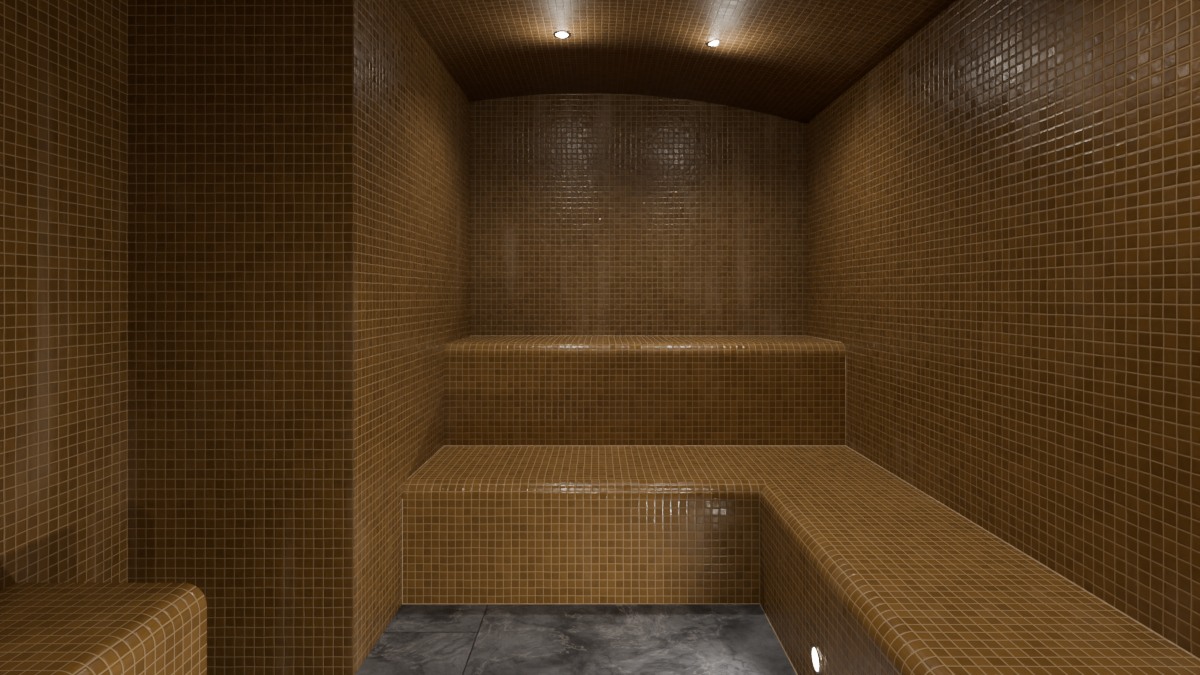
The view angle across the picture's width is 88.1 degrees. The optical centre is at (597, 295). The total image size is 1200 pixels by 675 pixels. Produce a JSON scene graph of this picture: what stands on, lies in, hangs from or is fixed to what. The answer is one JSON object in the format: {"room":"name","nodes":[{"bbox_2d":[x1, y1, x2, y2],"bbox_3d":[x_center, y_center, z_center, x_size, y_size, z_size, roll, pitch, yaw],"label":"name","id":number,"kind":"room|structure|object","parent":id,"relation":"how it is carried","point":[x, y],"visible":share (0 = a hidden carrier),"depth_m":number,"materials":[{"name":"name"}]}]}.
{"room":"spa","nodes":[
{"label":"spa","id":0,"kind":"room"},
{"bbox_2d":[0,0,127,590],"bbox_3d":[-1.505,-0.020,1.160,0.150,2.550,4.920,0,0,0],"label":"wall","id":1,"kind":"structure","parent":0,"point":[64,63],"depth_m":1.65,"materials":[{"name":"tile"}]},
{"bbox_2d":[128,0,469,674],"bbox_3d":[-1.072,0.035,2.678,0.716,2.241,1.585,0,0,0],"label":"wall partition","id":2,"kind":"structure","parent":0,"point":[299,170],"depth_m":1.89,"materials":[{"name":"tile"}]},
{"bbox_2d":[355,604,795,674],"bbox_3d":[-0.133,1.205,1.085,2.595,0.100,4.770,0,0,0],"label":"floor","id":3,"kind":"structure","parent":0,"point":[420,639],"depth_m":2.08,"materials":[{"name":"stone"}]},
{"bbox_2d":[0,583,206,674],"bbox_3d":[-1.196,0.930,0.113,0.468,0.450,2.825,0,0,0],"label":"tiled bench","id":4,"kind":"object","parent":3,"relation":"on","point":[46,628],"visible":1,"depth_m":1.36,"materials":[{"name":"tile"}]},
{"bbox_2d":[402,445,1199,674],"bbox_3d":[0.216,0.930,0.808,1.904,0.455,4.216,0,0,0],"label":"tiled bench","id":5,"kind":"object","parent":3,"relation":"on","point":[841,555],"visible":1,"depth_m":2.33,"materials":[{"name":"tile"}]},
{"bbox_2d":[444,335,845,445],"bbox_3d":[0.222,0.688,3.192,1.891,0.934,0.560,0,0,0],"label":"tiled bench","id":6,"kind":"object","parent":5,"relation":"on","point":[499,389],"visible":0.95,"depth_m":2.91,"materials":[{"name":"tile"}]},
{"bbox_2d":[811,645,820,674],"bbox_3d":[0.604,1.008,1.720,0.006,0.072,0.072,0,0,0],"label":"step light","id":7,"kind":"object","parent":5,"relation":"attached to","point":[815,655],"visible":1,"depth_m":1.72,"materials":[{"name":"white glass"}]},
{"bbox_2d":[470,93,805,334],"bbox_3d":[-0.133,-0.020,3.545,2.595,2.550,0.150,0,0,0],"label":"wall","id":8,"kind":"structure","parent":0,"point":[591,213],"depth_m":3.47,"materials":[{"name":"tile"}]},
{"bbox_2d":[397,0,954,123],"bbox_3d":[-0.133,-1.107,1.085,2.595,0.375,4.770,0,0,0],"label":"ceiling","id":9,"kind":"structure","parent":0,"point":[788,59],"depth_m":2.68,"materials":[{"name":"tile"}]},
{"bbox_2d":[553,30,570,38],"bbox_3d":[-0.156,-1.131,2.685,0.080,0.006,0.080,1,0,0],"label":"recessed light","id":10,"kind":"object","parent":9,"relation":"in","point":[561,34],"visible":1,"depth_m":2.68,"materials":[{"name":"white glass"}]},
{"bbox_2d":[706,39,720,46],"bbox_3d":[0.507,-1.095,2.685,0.079,0.015,0.080,0,0,4],"label":"recessed light","id":11,"kind":"object","parent":9,"relation":"in","point":[712,43],"visible":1,"depth_m":2.68,"materials":[{"name":"white glass"}]},
{"bbox_2d":[806,0,1199,658],"bbox_3d":[1.240,-0.020,1.160,0.150,2.550,4.920,0,0,0],"label":"wall","id":12,"kind":"structure","parent":0,"point":[1003,211],"depth_m":1.64,"materials":[{"name":"tile"}]}
]}

